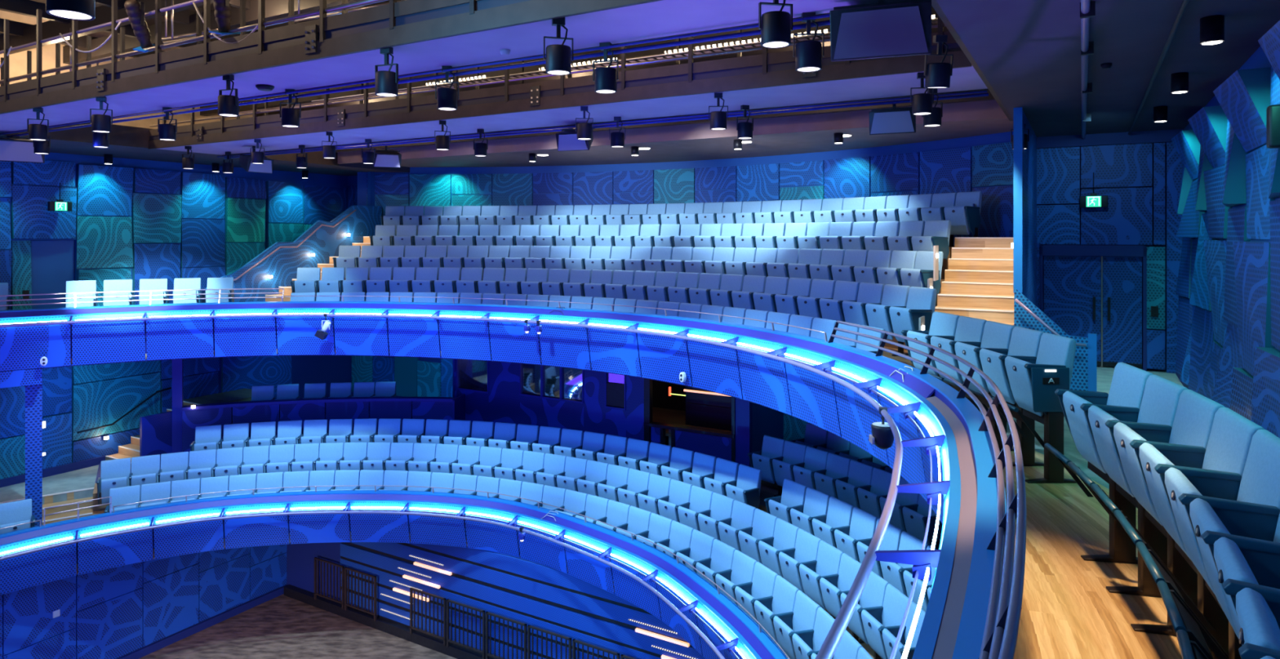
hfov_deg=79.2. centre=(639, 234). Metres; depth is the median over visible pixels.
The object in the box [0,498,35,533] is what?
seat
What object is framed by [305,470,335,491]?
seat
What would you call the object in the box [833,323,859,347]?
seat
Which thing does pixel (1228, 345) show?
wall
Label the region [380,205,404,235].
seat
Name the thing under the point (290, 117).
pendant light
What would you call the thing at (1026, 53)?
ceiling
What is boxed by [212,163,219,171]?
ceiling light
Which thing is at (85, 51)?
cable
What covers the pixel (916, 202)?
seat
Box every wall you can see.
[0,152,347,310]
[0,355,351,487]
[0,543,287,658]
[182,393,465,460]
[284,541,705,658]
[347,171,377,208]
[351,355,808,466]
[357,131,1013,245]
[1013,106,1036,306]
[1036,128,1184,373]
[1170,20,1279,438]
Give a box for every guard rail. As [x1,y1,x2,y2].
[0,288,284,307]
[0,520,41,528]
[44,496,111,525]
[112,484,790,658]
[281,295,827,342]
[827,320,1026,658]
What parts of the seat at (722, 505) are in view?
backrest, armrest, frame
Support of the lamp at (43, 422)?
attached to the column at (33, 393)
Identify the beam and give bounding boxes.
[0,368,42,387]
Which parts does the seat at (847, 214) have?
backrest, frame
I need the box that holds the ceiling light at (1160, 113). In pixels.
[1153,105,1167,122]
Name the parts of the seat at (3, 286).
backrest, frame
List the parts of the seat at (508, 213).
backrest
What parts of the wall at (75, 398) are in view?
acoustic panel, acoustic panel, acoustic panel, acoustic panel, skirting, acoustic panel, acoustic panel, acoustic panel, acoustic panel, acoustic panel, acoustic panel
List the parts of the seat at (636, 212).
backrest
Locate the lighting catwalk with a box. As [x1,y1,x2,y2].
[0,0,995,152]
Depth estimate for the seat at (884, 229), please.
14.15 m
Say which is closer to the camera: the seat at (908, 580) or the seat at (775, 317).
the seat at (908, 580)
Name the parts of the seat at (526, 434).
backrest, armrest, frame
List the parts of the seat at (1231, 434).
number plate, armrest, frame, backrest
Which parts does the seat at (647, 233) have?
backrest, frame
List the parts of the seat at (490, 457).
backrest, armrest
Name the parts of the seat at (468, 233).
backrest, frame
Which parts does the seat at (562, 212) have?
backrest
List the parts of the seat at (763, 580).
frame, armrest, backrest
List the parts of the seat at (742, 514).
backrest, armrest, frame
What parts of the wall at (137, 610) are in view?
acoustic panel, acoustic panel, acoustic panel, acoustic panel, acoustic panel, acoustic panel, acoustic panel, skirting, acoustic panel, acoustic panel, acoustic panel, acoustic panel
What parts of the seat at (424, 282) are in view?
backrest, frame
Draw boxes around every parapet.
[201,205,382,302]
[1013,287,1097,391]
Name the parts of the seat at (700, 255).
backrest, frame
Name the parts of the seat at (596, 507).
backrest, armrest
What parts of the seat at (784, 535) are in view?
armrest, frame, backrest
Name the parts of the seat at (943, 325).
armrest, frame, armrest, frame, backrest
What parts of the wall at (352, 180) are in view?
acoustic panel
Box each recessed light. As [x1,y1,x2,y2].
[528,153,547,161]
[631,146,649,155]
[733,139,751,149]
[834,133,850,143]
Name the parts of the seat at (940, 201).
frame, backrest, leg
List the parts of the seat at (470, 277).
backrest, frame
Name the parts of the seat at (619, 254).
backrest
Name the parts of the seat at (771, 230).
backrest, frame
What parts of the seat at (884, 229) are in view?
frame, backrest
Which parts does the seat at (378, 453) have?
backrest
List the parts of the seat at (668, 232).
backrest, frame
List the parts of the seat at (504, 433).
backrest, armrest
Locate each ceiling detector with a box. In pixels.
[255,84,274,91]
[499,48,510,56]
[1100,62,1111,69]
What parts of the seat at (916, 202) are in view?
frame, backrest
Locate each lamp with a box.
[42,421,45,427]
[314,313,330,339]
[518,526,524,541]
[524,319,530,333]
[535,320,542,333]
[668,386,671,395]
[869,406,893,448]
[1044,369,1056,372]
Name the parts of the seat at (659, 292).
backrest, frame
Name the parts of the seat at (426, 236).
backrest, frame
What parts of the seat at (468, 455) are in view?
backrest, armrest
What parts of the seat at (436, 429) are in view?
backrest, armrest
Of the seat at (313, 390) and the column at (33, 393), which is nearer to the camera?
the column at (33, 393)
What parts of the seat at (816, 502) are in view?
backrest, armrest, frame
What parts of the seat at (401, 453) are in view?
backrest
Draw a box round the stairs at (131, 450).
[105,388,251,469]
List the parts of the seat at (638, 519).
backrest, frame, armrest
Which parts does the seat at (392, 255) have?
backrest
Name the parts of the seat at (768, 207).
backrest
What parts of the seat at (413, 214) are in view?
backrest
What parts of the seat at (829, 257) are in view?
frame, backrest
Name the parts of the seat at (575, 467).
backrest, armrest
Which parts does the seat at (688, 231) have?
backrest, frame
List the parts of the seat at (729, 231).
backrest, frame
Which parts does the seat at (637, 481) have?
backrest, armrest, frame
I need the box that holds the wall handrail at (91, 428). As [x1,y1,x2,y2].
[76,386,171,433]
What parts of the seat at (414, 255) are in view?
backrest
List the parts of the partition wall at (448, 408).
parapet panel, parapet panel, parapet panel, parapet panel, parapet panel, parapet panel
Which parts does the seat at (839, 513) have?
backrest, armrest, frame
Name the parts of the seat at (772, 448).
armrest, frame, backrest, frame, armrest, leg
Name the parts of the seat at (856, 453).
backrest, armrest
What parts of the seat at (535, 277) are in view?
backrest, frame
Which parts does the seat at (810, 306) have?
frame, backrest, armrest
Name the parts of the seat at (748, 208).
backrest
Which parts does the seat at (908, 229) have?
frame, backrest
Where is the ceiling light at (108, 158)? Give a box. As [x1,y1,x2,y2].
[103,154,112,164]
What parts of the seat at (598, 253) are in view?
backrest, frame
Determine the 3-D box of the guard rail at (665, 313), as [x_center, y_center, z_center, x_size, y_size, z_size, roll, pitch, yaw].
[-1.964,1.299,13.561,11.313,0.123,1.906,0,0,31]
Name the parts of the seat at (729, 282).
frame, backrest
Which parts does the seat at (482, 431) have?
backrest, armrest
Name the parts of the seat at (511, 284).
backrest, frame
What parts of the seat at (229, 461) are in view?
backrest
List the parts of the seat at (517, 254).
backrest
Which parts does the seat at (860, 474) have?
backrest, armrest, frame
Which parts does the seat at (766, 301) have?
frame, backrest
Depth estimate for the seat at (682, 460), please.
14.88 m
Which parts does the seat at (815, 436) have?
armrest, backrest, armrest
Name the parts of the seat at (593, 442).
backrest, armrest, frame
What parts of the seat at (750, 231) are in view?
backrest, frame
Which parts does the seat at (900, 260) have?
frame, backrest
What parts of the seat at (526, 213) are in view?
backrest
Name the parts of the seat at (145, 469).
backrest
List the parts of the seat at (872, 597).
armrest, frame, backrest, leg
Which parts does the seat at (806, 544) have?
armrest, frame, backrest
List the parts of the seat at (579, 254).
backrest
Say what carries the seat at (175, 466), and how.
on the floor
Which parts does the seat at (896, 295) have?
frame, armrest, backrest, leg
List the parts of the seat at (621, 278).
backrest, frame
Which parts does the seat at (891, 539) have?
frame, backrest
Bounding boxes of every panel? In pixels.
[139,410,172,464]
[314,556,344,608]
[344,566,376,621]
[409,586,446,645]
[446,599,485,658]
[485,611,527,658]
[527,624,571,658]
[606,382,626,407]
[829,0,931,62]
[927,278,933,288]
[933,245,938,280]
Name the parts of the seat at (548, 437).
backrest, armrest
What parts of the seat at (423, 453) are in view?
backrest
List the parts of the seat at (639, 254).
backrest, frame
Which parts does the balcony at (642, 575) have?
cove panel, fascia panel, cove panel, fascia panel, cove panel, fascia panel, fascia panel, cove panel, cove panel, fascia panel, cove panel, fascia panel, cove panel, fascia panel, cove panel, fascia panel, cove panel, fascia panel, cove panel, fascia panel, cove panel, fascia panel, cove panel, fascia panel, fascia panel, cove panel, fascia panel, cove panel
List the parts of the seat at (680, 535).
backrest, frame, armrest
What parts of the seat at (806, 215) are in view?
backrest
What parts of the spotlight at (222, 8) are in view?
gel frame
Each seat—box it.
[0,282,12,310]
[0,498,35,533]
[66,280,98,307]
[96,457,132,503]
[102,279,134,306]
[104,484,142,512]
[130,453,161,494]
[138,278,168,304]
[140,480,172,506]
[160,451,190,494]
[170,478,201,502]
[173,277,202,303]
[187,448,217,489]
[190,424,222,452]
[199,475,230,498]
[205,277,234,302]
[214,446,244,483]
[222,422,249,448]
[226,473,257,495]
[240,444,270,477]
[248,421,276,446]
[250,384,275,400]
[254,471,284,493]
[266,444,295,474]
[275,383,300,399]
[275,420,302,444]
[280,471,310,492]
[290,267,320,301]
[290,292,315,301]
[291,443,319,472]
[300,419,328,443]
[302,382,326,398]
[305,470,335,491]
[315,292,340,301]
[315,442,344,470]
[319,266,345,294]
[325,418,353,444]
[328,382,351,397]
[330,469,359,490]
[332,245,360,278]
[339,442,368,470]
[341,292,365,301]
[342,266,368,295]
[350,417,377,442]
[351,382,375,396]
[355,469,384,489]
[358,245,382,277]
[362,442,391,471]
[365,292,389,301]
[366,266,392,301]
[369,225,395,253]
[373,381,396,396]
[373,417,401,442]
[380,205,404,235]
[380,245,404,277]
[383,470,408,490]
[385,442,413,471]
[389,266,415,301]
[389,292,413,302]
[394,225,417,255]
[397,418,425,443]
[401,245,426,277]
[402,205,424,235]
[402,471,431,491]
[408,442,436,471]
[412,266,438,298]
[413,292,436,302]
[414,225,438,250]
[421,418,448,444]
[422,205,443,235]
[422,245,447,275]
[430,443,458,473]
[430,471,454,493]
[434,266,461,297]
[435,225,458,249]
[436,292,459,302]
[440,205,462,231]
[443,245,468,278]
[444,419,471,444]
[451,444,480,475]
[453,473,477,495]
[455,225,479,255]
[456,267,483,298]
[459,205,481,235]
[459,293,482,303]
[464,245,488,278]
[466,420,493,446]
[472,446,502,477]
[475,225,499,249]
[475,475,500,497]
[477,267,505,297]
[478,205,500,233]
[482,293,505,304]
[484,245,509,275]
[488,422,516,448]
[493,448,524,479]
[496,205,518,234]
[496,225,519,251]
[498,478,522,502]
[499,267,526,294]
[504,245,530,269]
[504,293,527,305]
[510,423,538,451]
[515,205,537,235]
[515,224,539,252]
[515,450,545,483]
[520,268,548,296]
[520,481,544,506]
[524,245,551,280]
[526,294,549,306]
[532,426,560,453]
[533,204,555,235]
[535,224,559,251]
[535,453,566,487]
[536,484,566,511]
[542,268,570,297]
[545,245,571,272]
[548,294,571,307]
[551,204,573,231]
[553,428,582,457]
[555,224,580,249]
[555,488,587,516]
[556,456,587,491]
[563,268,591,297]
[564,245,591,275]
[569,204,592,235]
[570,296,593,309]
[575,224,599,248]
[575,431,605,461]
[575,493,608,524]
[577,459,608,496]
[583,269,613,297]
[584,245,611,271]
[587,204,611,231]
[591,297,615,311]
[595,224,620,247]
[595,499,631,531]
[596,434,627,465]
[596,463,629,502]
[604,246,631,273]
[604,270,635,298]
[605,204,629,235]
[613,297,636,312]
[614,224,639,247]
[615,505,651,539]
[617,437,649,470]
[617,467,650,507]
[624,204,648,231]
[624,246,652,271]
[626,270,656,300]
[634,224,660,247]
[635,299,658,314]
[635,512,672,548]
[637,473,671,515]
[639,441,671,475]
[642,203,666,228]
[644,246,672,272]
[646,271,678,301]
[653,223,680,248]
[656,520,693,559]
[657,301,680,316]
[657,478,692,522]
[660,203,685,233]
[661,446,693,481]
[664,246,693,272]
[667,271,699,303]
[674,223,701,248]
[675,528,715,572]
[677,484,713,531]
[678,302,702,319]
[679,202,704,226]
[682,451,716,488]
[684,247,714,275]
[688,272,721,305]
[693,223,721,248]
[695,538,736,588]
[697,202,723,234]
[697,492,734,540]
[700,304,724,321]
[703,457,738,496]
[704,247,735,275]
[710,274,744,306]
[714,223,742,248]
[715,549,757,605]
[716,201,742,229]
[717,499,755,551]
[721,306,746,324]
[724,247,756,275]
[725,463,761,508]
[731,275,766,309]
[734,222,764,248]
[734,561,777,624]
[735,200,762,226]
[737,508,777,564]
[743,308,768,328]
[746,248,777,276]
[747,435,785,496]
[753,275,789,311]
[754,200,782,225]
[754,574,799,658]
[755,222,785,248]
[758,517,799,577]
[764,478,807,524]
[765,311,791,332]
[766,248,799,277]
[772,440,807,486]
[773,199,802,226]
[773,590,820,658]
[774,277,812,315]
[776,222,807,248]
[778,528,821,593]
[787,248,822,278]
[787,314,813,336]
[790,486,830,535]
[791,422,828,448]
[791,606,835,658]
[792,445,828,489]
[793,198,822,225]
[796,279,835,318]
[797,222,830,248]
[799,539,843,618]
[809,248,845,279]
[810,317,836,340]
[810,629,862,658]
[812,496,853,547]
[813,197,844,223]
[813,452,851,498]
[817,431,850,454]
[819,222,853,249]
[819,280,860,321]
[819,552,864,643]
[831,248,868,281]
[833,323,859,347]
[834,196,865,222]
[834,506,878,562]
[835,459,874,508]
[839,442,872,462]
[840,570,889,658]
[841,221,876,249]
[842,282,884,325]
[853,249,892,283]
[854,195,887,222]
[855,324,884,355]
[857,466,892,518]
[857,518,902,577]
[857,646,873,658]
[861,455,890,470]
[861,583,912,658]
[864,221,900,250]
[865,284,910,355]
[876,195,909,221]
[876,250,917,285]
[879,475,919,532]
[880,530,928,596]
[882,601,925,658]
[884,466,892,472]
[887,220,925,251]
[888,286,937,342]
[897,193,933,222]
[900,250,942,306]
[901,311,959,376]
[902,493,942,549]
[902,545,936,611]
[911,220,951,279]
[920,192,956,246]
[926,315,986,410]
[927,586,931,599]
[942,320,1014,451]
[943,191,982,237]
[968,325,1044,466]
[991,332,1076,483]
[1044,362,1153,564]
[1067,374,1187,597]
[1090,389,1225,635]
[1113,407,1264,658]
[1135,429,1279,658]
[1156,497,1279,658]
[1176,537,1279,658]
[1235,587,1279,658]
[1260,655,1275,658]
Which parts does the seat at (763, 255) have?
frame, backrest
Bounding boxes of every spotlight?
[124,0,155,52]
[208,0,240,35]
[302,170,308,177]
[1200,14,1224,44]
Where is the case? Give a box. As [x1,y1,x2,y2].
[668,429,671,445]
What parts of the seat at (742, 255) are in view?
frame, backrest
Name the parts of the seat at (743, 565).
armrest, frame, backrest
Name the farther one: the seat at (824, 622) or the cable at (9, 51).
the cable at (9, 51)
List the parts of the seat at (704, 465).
backrest, armrest, frame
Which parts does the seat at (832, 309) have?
frame, backrest, armrest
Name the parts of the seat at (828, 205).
backrest, frame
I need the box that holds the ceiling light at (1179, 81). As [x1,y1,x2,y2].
[1170,71,1188,93]
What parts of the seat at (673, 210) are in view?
backrest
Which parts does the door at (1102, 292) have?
pull handle, pull handle, kick plate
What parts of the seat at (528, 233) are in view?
backrest, frame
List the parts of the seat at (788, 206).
backrest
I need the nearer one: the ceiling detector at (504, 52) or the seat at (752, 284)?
the ceiling detector at (504, 52)
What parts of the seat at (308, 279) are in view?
frame, backrest, frame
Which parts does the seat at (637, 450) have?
backrest, armrest, frame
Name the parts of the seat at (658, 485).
backrest, armrest, frame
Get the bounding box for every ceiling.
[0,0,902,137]
[0,122,409,176]
[2,353,841,437]
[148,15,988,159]
[337,99,1013,167]
[931,0,1279,137]
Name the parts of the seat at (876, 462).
backrest, armrest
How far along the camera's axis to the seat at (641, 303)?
14.73 m
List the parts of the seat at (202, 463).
backrest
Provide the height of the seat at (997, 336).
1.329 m
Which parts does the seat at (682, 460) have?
backrest, armrest, frame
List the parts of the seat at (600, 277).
backrest, frame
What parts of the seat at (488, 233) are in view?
backrest, frame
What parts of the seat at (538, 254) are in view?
backrest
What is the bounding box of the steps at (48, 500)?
[0,487,93,524]
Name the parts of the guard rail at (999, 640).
post, post, post, post, post, post, post, post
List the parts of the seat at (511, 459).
backrest, armrest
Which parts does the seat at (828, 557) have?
armrest, frame, backrest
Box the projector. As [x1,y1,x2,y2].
[1266,104,1279,148]
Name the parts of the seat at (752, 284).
frame, backrest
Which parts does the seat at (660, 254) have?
backrest, frame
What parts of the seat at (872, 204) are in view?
backrest, frame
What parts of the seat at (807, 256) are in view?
frame, backrest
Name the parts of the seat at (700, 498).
backrest, armrest, frame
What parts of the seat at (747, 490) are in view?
backrest, armrest, frame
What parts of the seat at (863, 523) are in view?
frame, armrest, backrest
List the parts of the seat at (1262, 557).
number plate, armrest, frame, backrest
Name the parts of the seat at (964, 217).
backrest, armrest, frame, leg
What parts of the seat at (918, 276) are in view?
backrest, armrest, frame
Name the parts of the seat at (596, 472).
backrest, armrest, frame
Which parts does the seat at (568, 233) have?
backrest, frame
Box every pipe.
[69,27,71,71]
[161,0,217,40]
[163,0,257,44]
[293,0,401,22]
[1080,0,1095,138]
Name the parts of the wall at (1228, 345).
skirting, acoustic panel, acoustic panel, acoustic panel, acoustic panel, acoustic panel, acoustic panel, acoustic panel, acoustic panel, acoustic panel, acoustic panel, acoustic panel, acoustic panel, acoustic panel, acoustic panel, acoustic panel, acoustic panel, acoustic panel, acoustic panel, acoustic panel, acoustic panel, acoustic panel, acoustic panel, acoustic panel, acoustic panel, acoustic panel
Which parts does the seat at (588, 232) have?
backrest, frame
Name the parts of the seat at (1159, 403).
number plate, armrest, frame, backrest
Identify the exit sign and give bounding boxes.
[47,182,71,211]
[1080,172,1107,207]
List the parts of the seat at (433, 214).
backrest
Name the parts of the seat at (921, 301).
armrest, frame, backrest, row end panel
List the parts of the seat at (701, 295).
frame, backrest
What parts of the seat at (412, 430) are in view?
backrest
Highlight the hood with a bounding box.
[314,328,328,339]
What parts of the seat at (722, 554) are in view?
armrest, frame, backrest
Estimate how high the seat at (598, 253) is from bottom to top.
0.999 m
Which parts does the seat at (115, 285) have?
frame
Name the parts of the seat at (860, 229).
frame, backrest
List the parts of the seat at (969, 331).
armrest, frame, backrest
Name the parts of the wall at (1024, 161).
edge trim, fin panel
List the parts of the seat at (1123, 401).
armrest, frame, armrest, frame, backrest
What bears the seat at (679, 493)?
on the floor
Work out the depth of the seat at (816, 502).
12.43 m
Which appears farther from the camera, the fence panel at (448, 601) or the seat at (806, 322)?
the fence panel at (448, 601)
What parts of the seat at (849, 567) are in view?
armrest, backrest, leg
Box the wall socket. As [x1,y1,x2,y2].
[53,608,59,617]
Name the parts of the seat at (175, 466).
backrest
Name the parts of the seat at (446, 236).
backrest, frame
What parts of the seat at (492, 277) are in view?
backrest, frame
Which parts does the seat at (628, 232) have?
backrest, frame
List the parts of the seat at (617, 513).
backrest, armrest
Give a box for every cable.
[0,46,12,67]
[59,21,120,53]
[192,2,263,43]
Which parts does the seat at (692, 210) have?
backrest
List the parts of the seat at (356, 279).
frame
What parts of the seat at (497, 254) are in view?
backrest, frame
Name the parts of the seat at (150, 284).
frame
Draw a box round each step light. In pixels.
[392,586,429,601]
[402,574,439,588]
[413,561,452,575]
[635,627,689,647]
[661,654,675,658]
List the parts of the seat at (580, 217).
backrest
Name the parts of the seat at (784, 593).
armrest, frame, backrest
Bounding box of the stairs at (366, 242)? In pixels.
[265,235,370,301]
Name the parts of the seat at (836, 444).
backrest, armrest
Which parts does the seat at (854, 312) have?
frame, backrest, armrest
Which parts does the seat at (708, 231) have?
backrest, frame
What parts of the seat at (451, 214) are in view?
backrest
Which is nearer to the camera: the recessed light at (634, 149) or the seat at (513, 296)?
the seat at (513, 296)
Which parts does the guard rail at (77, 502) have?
post, post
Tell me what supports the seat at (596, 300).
on the floor at (1068, 611)
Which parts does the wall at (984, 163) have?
acoustic panel, acoustic panel, acoustic panel, acoustic panel, acoustic panel, acoustic panel, acoustic panel, acoustic panel, acoustic panel, acoustic panel, acoustic panel, acoustic panel, acoustic panel, acoustic panel, acoustic panel, acoustic panel, acoustic panel, acoustic panel, acoustic panel, acoustic panel, acoustic panel, acoustic panel, acoustic panel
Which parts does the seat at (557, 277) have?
backrest, frame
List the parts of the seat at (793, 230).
backrest, frame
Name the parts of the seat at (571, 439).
backrest, armrest, frame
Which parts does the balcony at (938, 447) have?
cove panel, fascia panel, cove panel, fascia panel, cove panel, fascia panel, cove panel, fascia panel, cove panel, fascia panel, cove panel, fascia panel, cove panel, fascia panel, cove panel, fascia panel, cove panel, fascia panel, cove panel, fascia panel, cove panel, fascia panel, cove panel, fascia panel, cove panel, fascia panel, cove panel, fascia panel, cove panel, fascia panel, cove panel, fascia panel, cove panel, fascia panel, fascia panel, cove panel, cove panel, cove panel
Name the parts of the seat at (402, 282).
backrest, frame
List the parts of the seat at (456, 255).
backrest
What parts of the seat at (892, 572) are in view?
armrest, frame, backrest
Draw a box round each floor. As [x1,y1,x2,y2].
[0,464,98,504]
[71,348,1183,658]
[76,531,785,654]
[92,482,882,658]
[95,463,160,482]
[138,593,457,658]
[315,246,954,367]
[326,391,401,397]
[758,480,931,546]
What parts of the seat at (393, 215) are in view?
frame, backrest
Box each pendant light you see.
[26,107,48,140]
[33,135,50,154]
[45,0,95,20]
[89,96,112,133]
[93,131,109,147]
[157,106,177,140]
[182,146,194,168]
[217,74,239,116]
[222,151,233,173]
[250,138,264,164]
[280,88,301,127]
[296,144,307,168]
[321,131,337,158]
[361,138,374,164]
[374,47,398,97]
[434,120,450,150]
[435,66,458,111]
[473,128,488,156]
[543,17,573,75]
[575,106,593,139]
[592,42,618,93]
[609,116,625,147]
[708,93,728,129]
[736,105,753,138]
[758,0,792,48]
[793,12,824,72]
[910,71,933,115]
[921,88,942,126]
[924,35,953,88]
[1010,123,1029,149]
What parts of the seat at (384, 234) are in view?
frame, backrest, frame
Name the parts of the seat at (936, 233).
backrest, armrest, frame, leg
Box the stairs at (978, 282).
[934,237,1013,415]
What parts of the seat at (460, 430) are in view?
backrest, armrest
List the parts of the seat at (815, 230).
frame, backrest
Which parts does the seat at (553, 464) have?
backrest, armrest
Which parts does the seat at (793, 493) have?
armrest, frame, backrest, armrest, frame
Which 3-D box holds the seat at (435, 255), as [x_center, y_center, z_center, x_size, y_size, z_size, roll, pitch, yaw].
[-4.940,0.761,18.645,0.540,0.999,0.493,0,0,4]
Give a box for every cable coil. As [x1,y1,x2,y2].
[541,511,558,520]
[549,306,564,315]
[888,365,913,382]
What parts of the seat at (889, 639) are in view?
frame, armrest, backrest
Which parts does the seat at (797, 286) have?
frame, backrest, armrest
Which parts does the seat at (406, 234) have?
backrest, frame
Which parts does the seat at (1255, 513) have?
number plate, armrest, frame, backrest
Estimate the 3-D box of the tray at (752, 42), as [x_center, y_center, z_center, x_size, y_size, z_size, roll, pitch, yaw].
[0.585,-2.540,10.959,9.500,0.040,0.350,0,0,30]
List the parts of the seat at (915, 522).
backrest, armrest, frame, leg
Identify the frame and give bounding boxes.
[644,377,735,462]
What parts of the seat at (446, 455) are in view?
backrest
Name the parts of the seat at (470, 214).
backrest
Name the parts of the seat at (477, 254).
backrest, frame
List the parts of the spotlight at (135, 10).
gel frame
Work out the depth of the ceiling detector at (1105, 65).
7.89 m
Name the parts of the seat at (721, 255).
backrest, frame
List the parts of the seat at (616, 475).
backrest, frame, armrest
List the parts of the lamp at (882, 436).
plate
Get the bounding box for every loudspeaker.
[0,132,44,163]
[239,146,273,173]
[372,142,401,168]
[555,122,594,151]
[868,100,915,134]
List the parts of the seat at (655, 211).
backrest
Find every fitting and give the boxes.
[40,356,47,365]
[679,371,686,382]
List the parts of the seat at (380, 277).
backrest, frame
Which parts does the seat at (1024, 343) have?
armrest, frame, backrest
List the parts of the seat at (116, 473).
frame, armrest, backrest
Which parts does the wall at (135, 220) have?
acoustic panel, acoustic panel, acoustic panel, acoustic panel, acoustic panel, acoustic panel, acoustic panel, acoustic panel, acoustic panel, acoustic panel, acoustic panel, acoustic panel, acoustic panel, acoustic panel, acoustic panel, acoustic panel, acoustic panel, acoustic panel, acoustic panel, acoustic panel, acoustic panel, acoustic panel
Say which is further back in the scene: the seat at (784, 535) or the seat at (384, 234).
the seat at (384, 234)
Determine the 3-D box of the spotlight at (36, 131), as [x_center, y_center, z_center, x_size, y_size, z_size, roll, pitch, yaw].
[-8.287,-1.528,10.647,0.203,0.444,0.203,0,0,24]
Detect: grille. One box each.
[0,140,43,162]
[248,160,271,173]
[374,154,399,167]
[558,133,587,151]
[870,111,914,133]
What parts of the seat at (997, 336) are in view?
armrest, frame, backrest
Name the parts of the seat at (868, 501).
frame, backrest, armrest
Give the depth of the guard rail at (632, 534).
14.29 m
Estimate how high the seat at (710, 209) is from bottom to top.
0.999 m
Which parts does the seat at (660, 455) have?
backrest, frame, armrest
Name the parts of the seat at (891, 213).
frame, backrest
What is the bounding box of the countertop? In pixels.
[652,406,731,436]
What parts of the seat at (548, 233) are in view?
backrest, frame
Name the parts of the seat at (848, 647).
backrest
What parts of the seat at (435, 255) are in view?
backrest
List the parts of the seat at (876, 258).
frame, backrest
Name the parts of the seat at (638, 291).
backrest, frame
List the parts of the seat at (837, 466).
backrest, armrest, frame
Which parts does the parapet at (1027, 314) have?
handrail, post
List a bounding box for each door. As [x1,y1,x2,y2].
[31,240,74,308]
[1040,244,1146,371]
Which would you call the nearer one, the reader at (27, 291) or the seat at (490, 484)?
the seat at (490, 484)
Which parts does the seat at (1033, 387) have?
frame, armrest, panel, letter plate, backrest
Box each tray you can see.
[311,14,937,102]
[427,17,937,88]
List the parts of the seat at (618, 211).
backrest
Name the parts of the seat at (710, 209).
backrest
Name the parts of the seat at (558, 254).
backrest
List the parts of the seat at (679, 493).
backrest, armrest, frame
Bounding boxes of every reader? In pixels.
[22,289,29,299]
[1151,306,1158,316]
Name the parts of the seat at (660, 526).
backrest, armrest, frame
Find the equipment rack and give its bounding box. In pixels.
[668,386,731,431]
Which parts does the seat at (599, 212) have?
backrest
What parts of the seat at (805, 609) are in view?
armrest, frame, backrest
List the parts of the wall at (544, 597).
panel, panel, panel, panel, panel, fence panel, fence panel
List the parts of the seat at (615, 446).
backrest, armrest, frame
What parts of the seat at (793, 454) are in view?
backrest, frame, armrest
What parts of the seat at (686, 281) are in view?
backrest, frame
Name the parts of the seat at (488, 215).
backrest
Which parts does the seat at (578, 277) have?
backrest, frame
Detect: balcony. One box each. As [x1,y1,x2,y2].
[0,301,1006,658]
[0,489,787,658]
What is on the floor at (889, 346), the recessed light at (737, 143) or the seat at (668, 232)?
the seat at (668, 232)
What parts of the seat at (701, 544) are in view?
armrest, frame, backrest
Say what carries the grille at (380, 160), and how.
attached to the loudspeaker at (386, 157)
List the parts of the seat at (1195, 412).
number plate, armrest, frame, backrest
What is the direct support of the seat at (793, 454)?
on the floor
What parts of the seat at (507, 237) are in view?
backrest, frame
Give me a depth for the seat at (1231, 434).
4.07 m
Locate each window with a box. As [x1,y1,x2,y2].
[455,359,488,393]
[519,363,583,403]
[604,372,626,410]
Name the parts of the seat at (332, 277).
frame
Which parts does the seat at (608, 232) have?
backrest, frame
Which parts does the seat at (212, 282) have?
frame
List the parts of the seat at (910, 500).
backrest, armrest, frame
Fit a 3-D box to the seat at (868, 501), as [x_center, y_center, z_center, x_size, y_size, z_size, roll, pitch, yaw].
[3.845,4.361,12.538,0.493,0.999,0.540,0,0,-28]
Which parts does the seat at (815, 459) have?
backrest, armrest, frame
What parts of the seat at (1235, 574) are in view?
number plate, armrest, frame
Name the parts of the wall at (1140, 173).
acoustic panel, acoustic panel, acoustic panel, acoustic panel, acoustic panel, acoustic panel, acoustic panel, acoustic panel, acoustic panel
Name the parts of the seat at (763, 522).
backrest, armrest, frame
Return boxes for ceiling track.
[1128,0,1189,134]
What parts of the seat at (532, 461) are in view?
backrest, armrest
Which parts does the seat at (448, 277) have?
frame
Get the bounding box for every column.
[25,382,42,526]
[172,359,182,453]
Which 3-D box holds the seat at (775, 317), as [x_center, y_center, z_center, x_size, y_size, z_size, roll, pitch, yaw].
[2.081,1.751,12.295,0.493,0.999,0.540,0,0,-32]
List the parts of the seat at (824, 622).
armrest, backrest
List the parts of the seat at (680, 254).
backrest, frame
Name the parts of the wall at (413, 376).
wall panel, wall panel, wall panel, wall panel, wall panel, wall panel, wall panel, wall panel, wall panel, wall panel, wall panel, wall panel, wall panel, wall panel, wall panel, wall panel, wall panel, wall panel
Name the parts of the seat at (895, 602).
armrest, frame, backrest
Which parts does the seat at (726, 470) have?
backrest, armrest, frame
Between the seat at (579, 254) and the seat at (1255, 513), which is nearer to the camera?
the seat at (1255, 513)
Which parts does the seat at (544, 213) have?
backrest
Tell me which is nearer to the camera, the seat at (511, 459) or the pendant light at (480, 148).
the pendant light at (480, 148)
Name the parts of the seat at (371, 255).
backrest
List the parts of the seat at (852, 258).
frame, backrest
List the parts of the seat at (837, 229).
frame, backrest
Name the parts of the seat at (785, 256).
frame, backrest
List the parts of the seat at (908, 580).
frame, armrest, backrest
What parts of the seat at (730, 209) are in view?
backrest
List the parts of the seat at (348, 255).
frame, backrest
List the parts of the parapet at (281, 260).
handrail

